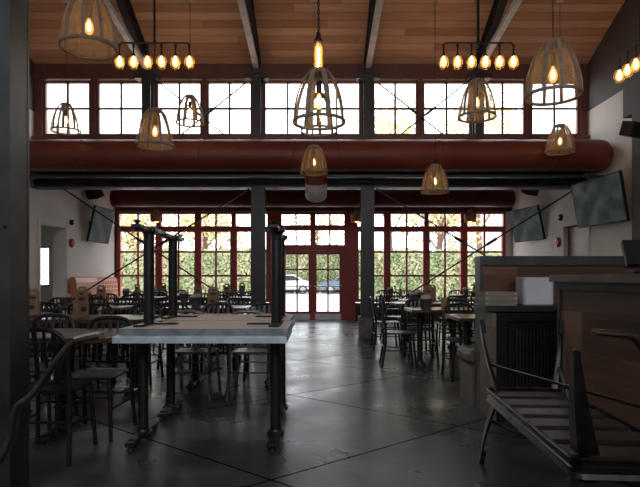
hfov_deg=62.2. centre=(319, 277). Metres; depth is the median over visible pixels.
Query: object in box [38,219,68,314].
trim
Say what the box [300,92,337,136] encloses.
pendant
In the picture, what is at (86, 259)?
wall
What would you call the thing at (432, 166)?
pendant
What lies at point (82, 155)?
air duct
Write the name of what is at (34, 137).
trim
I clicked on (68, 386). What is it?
dining chair
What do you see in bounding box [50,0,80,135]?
pendant
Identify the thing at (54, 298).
dining chair
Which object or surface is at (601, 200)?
television
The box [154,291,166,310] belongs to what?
dining chair
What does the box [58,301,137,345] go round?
dining table
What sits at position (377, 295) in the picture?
dining table
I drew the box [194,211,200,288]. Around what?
trim
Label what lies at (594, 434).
metal bench
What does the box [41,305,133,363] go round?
dining table
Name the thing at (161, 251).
window
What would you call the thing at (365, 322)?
steel column
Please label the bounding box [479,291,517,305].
wooden crate
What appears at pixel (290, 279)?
parked car
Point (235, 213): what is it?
window
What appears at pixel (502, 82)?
window
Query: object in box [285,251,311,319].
door
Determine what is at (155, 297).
dining table
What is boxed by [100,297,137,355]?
dining chair
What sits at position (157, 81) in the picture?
rod
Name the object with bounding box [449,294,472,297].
dining table
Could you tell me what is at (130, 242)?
street tree
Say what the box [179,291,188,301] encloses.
bucket
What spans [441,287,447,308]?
caddy
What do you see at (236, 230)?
window
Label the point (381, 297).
dining chair
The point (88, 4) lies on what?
socket
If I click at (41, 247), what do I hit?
window
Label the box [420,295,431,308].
bucket
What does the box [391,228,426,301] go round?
window
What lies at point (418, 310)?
dining table
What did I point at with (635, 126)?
grille
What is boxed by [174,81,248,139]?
rod
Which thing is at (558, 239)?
fire alarm
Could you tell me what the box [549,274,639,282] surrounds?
countertop
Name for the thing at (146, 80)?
steel post
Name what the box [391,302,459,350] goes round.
dining table
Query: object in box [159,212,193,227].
window
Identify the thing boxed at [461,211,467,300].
trim
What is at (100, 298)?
dining chair
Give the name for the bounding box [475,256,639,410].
wall
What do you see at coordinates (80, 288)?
caddy
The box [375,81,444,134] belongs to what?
rod
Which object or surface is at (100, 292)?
caddy
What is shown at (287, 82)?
window
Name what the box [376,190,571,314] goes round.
rod
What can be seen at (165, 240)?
rod
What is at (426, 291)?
caddy
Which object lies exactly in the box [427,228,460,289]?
window
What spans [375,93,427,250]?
street tree
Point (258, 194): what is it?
steel column
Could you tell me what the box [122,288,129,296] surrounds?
bucket
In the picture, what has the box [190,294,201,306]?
bucket
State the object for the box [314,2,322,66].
pendant
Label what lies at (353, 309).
wall
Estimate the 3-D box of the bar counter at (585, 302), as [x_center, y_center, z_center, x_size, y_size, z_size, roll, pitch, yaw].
[2.201,0.564,1.875,0.900,1.172,3.450,0,0,-8]
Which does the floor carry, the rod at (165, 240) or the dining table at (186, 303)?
the dining table at (186, 303)
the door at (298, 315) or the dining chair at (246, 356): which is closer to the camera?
the dining chair at (246, 356)
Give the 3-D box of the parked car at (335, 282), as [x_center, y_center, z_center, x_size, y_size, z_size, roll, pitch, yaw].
[2.100,0.460,39.494,4.300,1.420,1.732,0,0,0]
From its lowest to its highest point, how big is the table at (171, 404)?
0.770 m
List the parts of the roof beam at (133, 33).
gusset plate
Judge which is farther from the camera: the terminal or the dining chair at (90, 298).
the dining chair at (90, 298)
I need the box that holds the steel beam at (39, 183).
[31,172,588,189]
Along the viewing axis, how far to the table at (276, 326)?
3.78 m
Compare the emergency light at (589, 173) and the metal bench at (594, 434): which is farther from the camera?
the emergency light at (589, 173)
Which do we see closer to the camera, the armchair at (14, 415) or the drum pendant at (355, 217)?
the armchair at (14, 415)
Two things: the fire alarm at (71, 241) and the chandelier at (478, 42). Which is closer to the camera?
the chandelier at (478, 42)
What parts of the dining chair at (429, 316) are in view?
leg, seat, leg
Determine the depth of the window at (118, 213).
14.22 m
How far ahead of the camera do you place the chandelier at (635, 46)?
7.21 m
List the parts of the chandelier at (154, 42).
stem, pipe frame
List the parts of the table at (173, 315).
mounting plate, post, mounting arm, post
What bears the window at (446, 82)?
in the wall at (38, 68)
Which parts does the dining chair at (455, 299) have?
leg, seat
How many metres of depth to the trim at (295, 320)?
14.19 m
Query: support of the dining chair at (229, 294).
on the floor
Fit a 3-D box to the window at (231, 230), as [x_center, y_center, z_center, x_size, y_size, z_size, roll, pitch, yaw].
[-2.795,-0.340,14.270,0.950,1.980,0.100,0,0,0]
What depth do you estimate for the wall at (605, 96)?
9.53 m
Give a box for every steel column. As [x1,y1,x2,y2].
[0,0,28,486]
[251,186,265,312]
[358,186,376,338]
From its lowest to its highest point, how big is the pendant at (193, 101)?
5.255 m
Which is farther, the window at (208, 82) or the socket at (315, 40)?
the window at (208, 82)
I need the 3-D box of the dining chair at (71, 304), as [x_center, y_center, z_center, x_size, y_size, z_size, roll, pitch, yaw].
[-2.981,0.725,6.878,0.437,0.856,0.484,0,0,2]
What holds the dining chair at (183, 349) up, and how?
on the floor
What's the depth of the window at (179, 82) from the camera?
10.24 m
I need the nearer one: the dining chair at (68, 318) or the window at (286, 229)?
the dining chair at (68, 318)
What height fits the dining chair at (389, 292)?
0.856 m
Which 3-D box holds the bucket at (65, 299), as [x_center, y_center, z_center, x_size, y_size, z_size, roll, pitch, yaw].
[-3.570,0.309,7.440,0.170,0.181,0.170,0,0,-11]
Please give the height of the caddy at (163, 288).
0.280 m
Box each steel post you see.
[134,68,160,139]
[245,68,268,139]
[356,68,379,139]
[465,68,491,139]
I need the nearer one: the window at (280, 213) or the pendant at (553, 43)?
the pendant at (553, 43)
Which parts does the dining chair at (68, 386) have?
leg, frame, seat, leg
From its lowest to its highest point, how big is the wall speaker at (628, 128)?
0.269 m
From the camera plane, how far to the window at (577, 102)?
10.26 m
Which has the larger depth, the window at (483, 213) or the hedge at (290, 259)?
the hedge at (290, 259)
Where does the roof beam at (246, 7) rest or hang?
attached to the ceiling
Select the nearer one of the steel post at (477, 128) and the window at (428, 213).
the steel post at (477, 128)
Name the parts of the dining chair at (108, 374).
leg, seat, frame, leg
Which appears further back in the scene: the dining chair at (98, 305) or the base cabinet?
the dining chair at (98, 305)
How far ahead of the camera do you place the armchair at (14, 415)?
1.88 m
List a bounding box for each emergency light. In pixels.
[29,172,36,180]
[584,171,599,179]
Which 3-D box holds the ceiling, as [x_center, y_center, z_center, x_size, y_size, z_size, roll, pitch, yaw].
[-0.175,-5.530,3.350,11.050,3.060,14.200,0,0,0]
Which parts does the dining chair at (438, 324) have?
seat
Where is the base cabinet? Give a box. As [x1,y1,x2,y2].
[473,304,556,421]
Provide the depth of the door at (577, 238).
10.76 m
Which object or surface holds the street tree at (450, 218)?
on the ground
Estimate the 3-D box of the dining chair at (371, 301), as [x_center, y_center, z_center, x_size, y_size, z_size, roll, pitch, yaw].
[1.048,0.725,8.600,0.484,0.856,0.437,0,0,-1]
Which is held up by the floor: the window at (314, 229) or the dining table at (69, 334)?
the dining table at (69, 334)
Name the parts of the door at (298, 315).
kick plate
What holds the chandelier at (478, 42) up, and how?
hanging from the ceiling
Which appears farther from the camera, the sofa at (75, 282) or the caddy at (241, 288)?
the caddy at (241, 288)
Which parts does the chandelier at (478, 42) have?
stem, pipe frame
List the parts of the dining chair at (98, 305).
leg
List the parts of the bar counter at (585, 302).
trim rail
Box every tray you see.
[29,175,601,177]
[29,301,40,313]
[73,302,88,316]
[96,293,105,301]
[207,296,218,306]
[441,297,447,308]
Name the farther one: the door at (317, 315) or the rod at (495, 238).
the door at (317, 315)
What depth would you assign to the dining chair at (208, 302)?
6.67 m
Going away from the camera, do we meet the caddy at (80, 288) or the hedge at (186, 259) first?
the caddy at (80, 288)
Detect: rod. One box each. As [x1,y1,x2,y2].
[63,188,235,304]
[72,188,249,299]
[157,81,224,134]
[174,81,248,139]
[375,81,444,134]
[376,188,485,255]
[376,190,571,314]
[393,81,468,139]
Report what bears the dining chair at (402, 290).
on the floor
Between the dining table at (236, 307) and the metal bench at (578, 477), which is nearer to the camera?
the metal bench at (578, 477)
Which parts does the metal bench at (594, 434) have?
leg, leg, leg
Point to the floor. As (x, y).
(349, 420)
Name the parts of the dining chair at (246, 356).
leg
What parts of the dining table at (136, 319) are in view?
post, post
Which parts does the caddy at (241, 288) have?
handle panel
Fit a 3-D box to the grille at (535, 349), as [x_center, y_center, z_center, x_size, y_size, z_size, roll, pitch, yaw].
[1.841,0.710,4.250,0.544,0.600,0.012,0,0,0]
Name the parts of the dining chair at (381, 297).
frame, seat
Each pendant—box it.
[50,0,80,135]
[58,0,118,60]
[135,107,174,151]
[150,207,162,222]
[176,0,203,127]
[293,0,345,130]
[300,0,327,175]
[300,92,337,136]
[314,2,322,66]
[351,209,359,222]
[421,0,448,194]
[458,78,496,123]
[464,209,475,222]
[523,0,583,105]
[545,0,574,155]
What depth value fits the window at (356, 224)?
14.22 m
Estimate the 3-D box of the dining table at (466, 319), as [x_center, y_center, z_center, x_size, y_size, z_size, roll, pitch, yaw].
[1.950,0.775,5.600,1.120,0.750,0.680,0,0,0]
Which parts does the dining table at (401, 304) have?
post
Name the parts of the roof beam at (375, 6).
gusset plate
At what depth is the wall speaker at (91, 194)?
12.32 m
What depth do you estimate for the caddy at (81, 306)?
5.47 m
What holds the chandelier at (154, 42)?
hanging from the ceiling
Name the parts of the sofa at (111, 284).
backrest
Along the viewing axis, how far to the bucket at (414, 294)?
8.61 m
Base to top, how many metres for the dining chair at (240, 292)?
0.856 m
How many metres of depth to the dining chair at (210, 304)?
6.35 m
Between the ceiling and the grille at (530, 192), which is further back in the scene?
the grille at (530, 192)
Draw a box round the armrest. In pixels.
[590,328,639,349]
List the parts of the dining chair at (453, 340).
leg, seat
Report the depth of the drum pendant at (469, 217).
13.41 m
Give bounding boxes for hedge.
[122,246,250,295]
[222,247,420,292]
[359,248,500,298]
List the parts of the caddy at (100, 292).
handle panel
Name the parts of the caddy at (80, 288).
handle panel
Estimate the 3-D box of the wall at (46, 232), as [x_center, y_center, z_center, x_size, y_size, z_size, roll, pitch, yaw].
[-7.050,-0.200,11.050,2.500,2.900,3.300,0,0,0]
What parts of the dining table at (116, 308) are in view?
post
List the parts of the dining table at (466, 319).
post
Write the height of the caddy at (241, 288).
0.280 m
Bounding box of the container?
[515,277,552,304]
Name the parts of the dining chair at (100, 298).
frame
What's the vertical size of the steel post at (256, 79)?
1.900 m
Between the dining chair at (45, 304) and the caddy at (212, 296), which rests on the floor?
the dining chair at (45, 304)
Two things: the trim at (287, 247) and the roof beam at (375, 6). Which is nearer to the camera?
the roof beam at (375, 6)
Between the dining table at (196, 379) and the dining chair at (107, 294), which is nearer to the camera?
the dining table at (196, 379)
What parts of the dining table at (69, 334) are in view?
post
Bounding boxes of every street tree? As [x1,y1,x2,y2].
[121,214,171,250]
[162,214,249,253]
[282,215,343,244]
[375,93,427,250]
[400,214,486,250]
[440,84,521,250]
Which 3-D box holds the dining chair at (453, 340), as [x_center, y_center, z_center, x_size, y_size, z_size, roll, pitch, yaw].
[1.659,0.725,6.102,0.437,0.856,0.484,0,0,-1]
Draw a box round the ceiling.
[29,0,624,63]
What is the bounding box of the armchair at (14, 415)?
[0,331,104,465]
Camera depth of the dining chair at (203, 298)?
8.07 m
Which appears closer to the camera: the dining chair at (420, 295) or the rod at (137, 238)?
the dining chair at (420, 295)
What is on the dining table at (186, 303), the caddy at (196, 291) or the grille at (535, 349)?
the caddy at (196, 291)
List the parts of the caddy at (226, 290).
handle panel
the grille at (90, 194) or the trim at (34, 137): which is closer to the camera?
the trim at (34, 137)
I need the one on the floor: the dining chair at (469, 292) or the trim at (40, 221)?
the dining chair at (469, 292)
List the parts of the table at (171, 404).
post, post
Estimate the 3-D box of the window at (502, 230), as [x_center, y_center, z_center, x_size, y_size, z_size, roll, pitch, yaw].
[4.420,-0.340,14.270,1.120,1.980,0.100,0,0,0]
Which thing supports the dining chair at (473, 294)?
on the floor
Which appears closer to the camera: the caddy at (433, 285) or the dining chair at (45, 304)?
the dining chair at (45, 304)
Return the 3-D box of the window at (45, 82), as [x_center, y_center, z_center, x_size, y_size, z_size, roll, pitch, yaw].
[-4.885,-3.280,10.275,0.930,1.080,0.070,0,0,0]
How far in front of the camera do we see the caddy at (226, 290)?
11.23 m
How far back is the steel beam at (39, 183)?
10.19 m
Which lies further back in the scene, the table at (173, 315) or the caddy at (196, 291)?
the caddy at (196, 291)
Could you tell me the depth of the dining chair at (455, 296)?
9.04 m
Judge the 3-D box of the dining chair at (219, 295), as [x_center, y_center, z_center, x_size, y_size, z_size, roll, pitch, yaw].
[-1.829,0.725,9.482,0.437,0.856,0.484,0,0,1]
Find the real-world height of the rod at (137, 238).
2.433 m
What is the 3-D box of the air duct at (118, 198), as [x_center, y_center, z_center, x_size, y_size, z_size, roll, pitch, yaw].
[-0.180,-2.025,13.000,9.840,0.570,0.420,0,0,0]
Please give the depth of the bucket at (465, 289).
12.61 m
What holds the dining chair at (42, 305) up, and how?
on the floor
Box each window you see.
[41,247,49,285]
[43,80,89,134]
[96,80,140,134]
[117,212,158,227]
[117,228,158,300]
[155,80,201,134]
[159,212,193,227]
[159,228,193,301]
[201,212,233,227]
[201,228,233,292]
[206,80,251,134]
[234,212,268,227]
[234,228,268,301]
[263,80,360,134]
[279,212,312,227]
[285,228,312,244]
[313,212,346,227]
[313,228,346,244]
[355,212,383,227]
[355,228,383,301]
[373,80,417,134]
[391,212,426,227]
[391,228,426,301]
[422,80,471,134]
[427,212,460,227]
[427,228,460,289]
[468,212,505,227]
[468,228,505,301]
[484,80,525,134]
[531,80,579,134]
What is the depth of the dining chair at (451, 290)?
13.31 m
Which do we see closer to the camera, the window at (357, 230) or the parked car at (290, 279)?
the window at (357, 230)
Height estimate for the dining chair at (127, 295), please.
0.856 m
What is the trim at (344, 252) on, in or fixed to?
attached to the wall at (353, 309)
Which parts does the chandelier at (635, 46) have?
pipe frame, stem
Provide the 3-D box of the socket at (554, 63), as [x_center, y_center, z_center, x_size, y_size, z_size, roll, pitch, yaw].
[1.978,-1.895,4.500,0.048,0.200,0.048,0,0,-37]
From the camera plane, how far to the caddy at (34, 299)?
5.86 m
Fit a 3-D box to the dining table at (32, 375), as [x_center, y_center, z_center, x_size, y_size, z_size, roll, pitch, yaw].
[-3.650,0.775,5.820,1.120,0.750,0.680,0,0,0]
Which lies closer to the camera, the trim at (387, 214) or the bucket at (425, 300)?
the bucket at (425, 300)
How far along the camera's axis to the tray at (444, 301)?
6.79 m
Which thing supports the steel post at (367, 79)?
on the steel beam at (39, 183)
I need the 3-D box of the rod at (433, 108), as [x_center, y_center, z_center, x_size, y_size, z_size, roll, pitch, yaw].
[1.960,-3.075,10.140,1.855,1.469,0.053,0,0,0]
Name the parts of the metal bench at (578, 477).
leg, leg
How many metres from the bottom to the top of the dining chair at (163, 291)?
0.856 m
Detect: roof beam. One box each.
[99,0,151,73]
[237,0,260,73]
[364,0,383,73]
[473,0,522,73]
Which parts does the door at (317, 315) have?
kick plate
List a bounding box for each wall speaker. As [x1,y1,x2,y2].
[84,190,103,199]
[521,190,538,195]
[619,121,639,137]
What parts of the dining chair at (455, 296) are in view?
leg, frame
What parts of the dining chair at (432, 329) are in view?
leg, seat, leg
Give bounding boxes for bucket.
[59,293,71,306]
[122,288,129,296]
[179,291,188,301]
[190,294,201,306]
[408,291,418,302]
[415,290,422,297]
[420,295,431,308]
[462,287,468,294]
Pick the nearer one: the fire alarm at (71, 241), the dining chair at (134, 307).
the dining chair at (134, 307)
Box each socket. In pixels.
[86,0,91,19]
[314,32,322,44]
[316,81,321,94]
[550,46,555,66]
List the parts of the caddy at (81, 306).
handle panel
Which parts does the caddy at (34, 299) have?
handle panel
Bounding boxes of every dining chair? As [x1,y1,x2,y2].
[29,302,60,374]
[29,313,78,430]
[29,327,97,466]
[30,305,70,361]
[47,297,72,351]
[54,316,137,441]
[62,297,99,357]
[67,302,110,367]
[74,303,113,384]
[85,297,120,347]
[100,293,117,314]
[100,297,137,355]
[112,303,163,384]
[118,294,140,323]
[127,293,142,322]
[152,297,177,351]
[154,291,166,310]
[156,291,167,314]
[157,302,190,368]
[165,310,220,400]
[186,297,213,357]
[190,297,221,351]
[199,303,235,373]
[202,302,240,369]
[217,297,248,356]
[218,294,230,343]
[224,293,242,304]
[225,310,269,400]
[234,291,250,311]
[243,303,270,380]
[369,296,400,350]
[376,290,394,324]
[378,301,416,368]
[379,294,407,338]
[380,291,400,328]
[398,290,414,322]
[400,298,431,354]
[404,298,438,362]
[407,295,434,342]
[435,298,467,353]
[438,295,466,341]
[441,303,474,381]
[442,298,474,361]
[448,290,462,322]
[458,291,474,326]
[470,292,474,305]
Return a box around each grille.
[85,191,96,198]
[515,329,555,386]
[528,190,538,194]
[631,122,639,136]
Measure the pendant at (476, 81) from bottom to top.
4.775 m
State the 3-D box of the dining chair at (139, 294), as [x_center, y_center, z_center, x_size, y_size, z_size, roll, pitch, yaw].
[-3.630,0.725,10.698,0.437,0.856,0.484,0,0,0]
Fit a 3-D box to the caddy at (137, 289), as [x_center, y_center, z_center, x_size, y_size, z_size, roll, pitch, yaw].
[-3.879,0.260,11.250,0.075,0.280,0.143,0,0,21]
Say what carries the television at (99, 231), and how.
attached to the wall at (86, 259)
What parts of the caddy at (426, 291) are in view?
handle panel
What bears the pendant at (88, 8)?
hanging from the ceiling
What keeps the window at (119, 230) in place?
in the wall at (353, 309)
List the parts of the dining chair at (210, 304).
leg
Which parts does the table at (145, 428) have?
post, post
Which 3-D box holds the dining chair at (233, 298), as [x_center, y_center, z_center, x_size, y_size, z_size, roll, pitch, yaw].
[-1.279,0.725,7.882,0.437,0.856,0.484,0,0,2]
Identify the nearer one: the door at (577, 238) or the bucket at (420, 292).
the bucket at (420, 292)
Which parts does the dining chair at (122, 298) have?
frame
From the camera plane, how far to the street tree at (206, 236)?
28.65 m
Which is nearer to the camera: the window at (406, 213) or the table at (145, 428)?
the table at (145, 428)
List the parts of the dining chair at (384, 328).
frame, seat, leg, leg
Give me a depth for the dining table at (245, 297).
11.18 m
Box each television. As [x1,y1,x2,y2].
[86,205,115,243]
[509,205,545,242]
[571,170,629,228]
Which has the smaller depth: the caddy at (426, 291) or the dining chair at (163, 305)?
the dining chair at (163, 305)
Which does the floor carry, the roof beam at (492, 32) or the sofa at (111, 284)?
the sofa at (111, 284)
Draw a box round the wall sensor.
[558,214,562,220]
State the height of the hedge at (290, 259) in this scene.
3.621 m
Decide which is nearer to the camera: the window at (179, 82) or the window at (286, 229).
the window at (179, 82)
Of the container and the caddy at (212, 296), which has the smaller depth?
the container
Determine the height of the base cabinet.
0.930 m
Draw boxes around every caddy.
[29,289,40,313]
[73,289,88,316]
[77,287,88,301]
[96,285,105,301]
[134,284,140,296]
[160,283,166,294]
[193,285,202,301]
[207,287,218,306]
[223,284,229,296]
[239,283,244,294]
[424,285,432,302]
[428,284,435,299]
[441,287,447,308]
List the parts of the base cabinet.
panel, cabinet door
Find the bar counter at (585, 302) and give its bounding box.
[549,274,639,486]
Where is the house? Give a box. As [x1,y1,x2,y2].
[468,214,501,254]
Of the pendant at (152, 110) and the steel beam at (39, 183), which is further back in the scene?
the steel beam at (39, 183)
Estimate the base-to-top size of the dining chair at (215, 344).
0.856 m
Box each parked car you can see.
[286,275,307,293]
[319,276,338,293]
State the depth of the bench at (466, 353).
4.89 m
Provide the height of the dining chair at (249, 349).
0.856 m
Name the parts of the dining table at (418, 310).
post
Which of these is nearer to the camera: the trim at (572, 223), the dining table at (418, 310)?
the dining table at (418, 310)
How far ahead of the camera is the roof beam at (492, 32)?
9.08 m
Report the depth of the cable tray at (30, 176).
9.60 m
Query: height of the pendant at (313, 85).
5.255 m
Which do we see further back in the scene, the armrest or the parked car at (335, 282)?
the parked car at (335, 282)
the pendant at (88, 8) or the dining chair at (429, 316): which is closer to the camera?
the pendant at (88, 8)
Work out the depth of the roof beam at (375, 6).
9.06 m
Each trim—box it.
[31,135,589,139]
[33,74,587,78]
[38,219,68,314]
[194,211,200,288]
[285,245,346,250]
[295,320,346,320]
[312,251,346,319]
[384,211,390,301]
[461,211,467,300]
[561,221,590,255]
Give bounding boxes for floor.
[29,321,619,486]
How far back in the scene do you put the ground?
25.31 m
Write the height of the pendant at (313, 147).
4.775 m
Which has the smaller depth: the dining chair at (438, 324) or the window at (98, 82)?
the dining chair at (438, 324)
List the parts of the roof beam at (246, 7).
gusset plate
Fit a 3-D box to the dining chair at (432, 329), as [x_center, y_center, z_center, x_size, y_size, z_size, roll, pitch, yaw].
[1.421,0.725,7.452,0.437,0.856,0.484,0,0,2]
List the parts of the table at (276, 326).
mounting plate, post, mounting arm, post, mounting plate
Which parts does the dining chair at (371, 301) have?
frame, seat, leg, leg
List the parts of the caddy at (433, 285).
handle panel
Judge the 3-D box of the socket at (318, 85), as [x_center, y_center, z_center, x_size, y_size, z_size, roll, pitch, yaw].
[-0.009,-1.733,4.700,0.048,0.200,0.048,0,0,-9]
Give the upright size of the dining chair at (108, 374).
0.856 m
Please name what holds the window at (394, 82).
in the wall at (38, 68)
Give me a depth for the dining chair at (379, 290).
13.26 m
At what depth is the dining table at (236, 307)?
7.19 m
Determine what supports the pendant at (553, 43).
hanging from the ceiling
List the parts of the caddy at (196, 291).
handle panel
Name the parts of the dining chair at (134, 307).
leg, frame, leg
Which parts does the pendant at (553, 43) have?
cord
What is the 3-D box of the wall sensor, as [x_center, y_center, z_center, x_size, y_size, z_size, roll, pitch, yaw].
[5.115,-1.290,11.300,0.070,0.140,0.140,0,0,0]
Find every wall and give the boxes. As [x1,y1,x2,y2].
[29,56,114,325]
[34,64,587,134]
[41,225,52,311]
[115,207,511,320]
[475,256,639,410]
[512,0,639,255]
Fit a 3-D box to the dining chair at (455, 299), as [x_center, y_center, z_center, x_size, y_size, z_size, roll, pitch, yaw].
[1.981,0.725,7.452,0.437,0.856,0.484,0,0,1]
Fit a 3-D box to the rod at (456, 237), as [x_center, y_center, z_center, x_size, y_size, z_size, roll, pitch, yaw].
[2.990,-0.530,10.140,3.835,2.384,0.061,0,0,0]
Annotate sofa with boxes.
[70,277,111,324]
[96,277,133,314]
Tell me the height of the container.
0.225 m
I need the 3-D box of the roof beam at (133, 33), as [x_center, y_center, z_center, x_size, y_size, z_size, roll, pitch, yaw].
[-3.280,-5.331,7.185,0.150,2.962,6.068,0,0,0]
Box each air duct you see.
[29,139,612,202]
[110,190,514,206]
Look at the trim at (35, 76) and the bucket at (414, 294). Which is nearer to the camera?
the bucket at (414, 294)
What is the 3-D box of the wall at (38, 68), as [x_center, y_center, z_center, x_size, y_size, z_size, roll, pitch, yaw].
[-0.175,-3.150,10.280,10.650,2.300,0.160,0,0,0]
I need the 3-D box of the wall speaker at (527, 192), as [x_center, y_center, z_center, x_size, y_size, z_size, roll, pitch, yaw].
[4.943,-2.070,12.407,0.370,0.289,0.281,0,0,-29]
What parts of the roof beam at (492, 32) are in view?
gusset plate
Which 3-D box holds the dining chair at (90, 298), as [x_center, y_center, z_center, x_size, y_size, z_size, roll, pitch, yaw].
[-3.541,0.725,7.882,0.437,0.856,0.484,0,0,-2]
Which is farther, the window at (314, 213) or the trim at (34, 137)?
the window at (314, 213)
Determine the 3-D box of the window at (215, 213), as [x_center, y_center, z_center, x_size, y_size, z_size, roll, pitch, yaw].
[-2.795,-1.555,14.270,0.950,0.450,0.100,0,0,0]
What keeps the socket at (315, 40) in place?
attached to the pendant at (316, 39)
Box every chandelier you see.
[114,0,194,69]
[438,0,518,69]
[613,0,639,82]
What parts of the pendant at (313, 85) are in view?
cord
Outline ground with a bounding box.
[249,292,472,310]
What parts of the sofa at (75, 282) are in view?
backrest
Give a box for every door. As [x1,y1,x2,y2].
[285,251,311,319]
[313,251,342,319]
[568,227,586,255]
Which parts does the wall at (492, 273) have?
post, cap rail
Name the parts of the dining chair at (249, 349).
leg, seat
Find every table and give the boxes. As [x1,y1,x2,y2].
[29,312,52,378]
[29,315,159,395]
[29,328,119,446]
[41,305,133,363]
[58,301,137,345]
[106,296,165,300]
[112,328,291,451]
[119,220,292,335]
[154,229,293,320]
[157,301,231,344]
[157,319,294,420]
[162,305,250,363]
[186,313,286,390]
[203,296,250,311]
[375,294,416,325]
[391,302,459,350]
[398,299,454,341]
[404,307,472,368]
[445,314,474,382]
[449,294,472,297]
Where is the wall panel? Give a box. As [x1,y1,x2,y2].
[623,75,639,239]
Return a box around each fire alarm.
[69,239,74,247]
[555,237,560,246]
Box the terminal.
[621,240,639,273]
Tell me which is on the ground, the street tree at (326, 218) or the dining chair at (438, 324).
the street tree at (326, 218)
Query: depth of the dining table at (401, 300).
9.53 m
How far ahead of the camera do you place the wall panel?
8.48 m
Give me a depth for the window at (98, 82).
10.24 m
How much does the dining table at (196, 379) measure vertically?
0.750 m
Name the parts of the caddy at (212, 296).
handle panel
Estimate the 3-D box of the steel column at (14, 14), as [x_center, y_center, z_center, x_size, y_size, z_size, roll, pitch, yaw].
[-1.695,-2.150,2.730,0.380,6.600,0.260,0,0,0]
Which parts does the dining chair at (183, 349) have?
leg, seat, leg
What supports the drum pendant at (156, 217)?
hanging from the ceiling
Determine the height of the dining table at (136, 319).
0.750 m
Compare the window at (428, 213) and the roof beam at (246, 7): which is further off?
the window at (428, 213)
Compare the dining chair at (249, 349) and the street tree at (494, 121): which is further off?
the street tree at (494, 121)
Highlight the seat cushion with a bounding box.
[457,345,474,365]
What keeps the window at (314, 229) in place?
in the wall at (353, 309)
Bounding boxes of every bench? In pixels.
[457,345,474,406]
[479,319,639,469]
[479,395,639,486]
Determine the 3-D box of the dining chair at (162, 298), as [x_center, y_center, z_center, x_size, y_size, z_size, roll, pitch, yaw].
[-2.391,0.725,8.478,0.437,0.856,0.484,0,0,3]
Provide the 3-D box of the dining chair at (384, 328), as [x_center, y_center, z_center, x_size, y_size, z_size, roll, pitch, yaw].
[1.008,0.725,6.952,0.484,0.856,0.437,0,0,3]
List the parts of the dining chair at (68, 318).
seat, leg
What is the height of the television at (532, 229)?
0.792 m
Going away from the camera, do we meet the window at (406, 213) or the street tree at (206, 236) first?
the window at (406, 213)
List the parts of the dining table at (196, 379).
post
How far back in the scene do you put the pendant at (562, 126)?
8.84 m

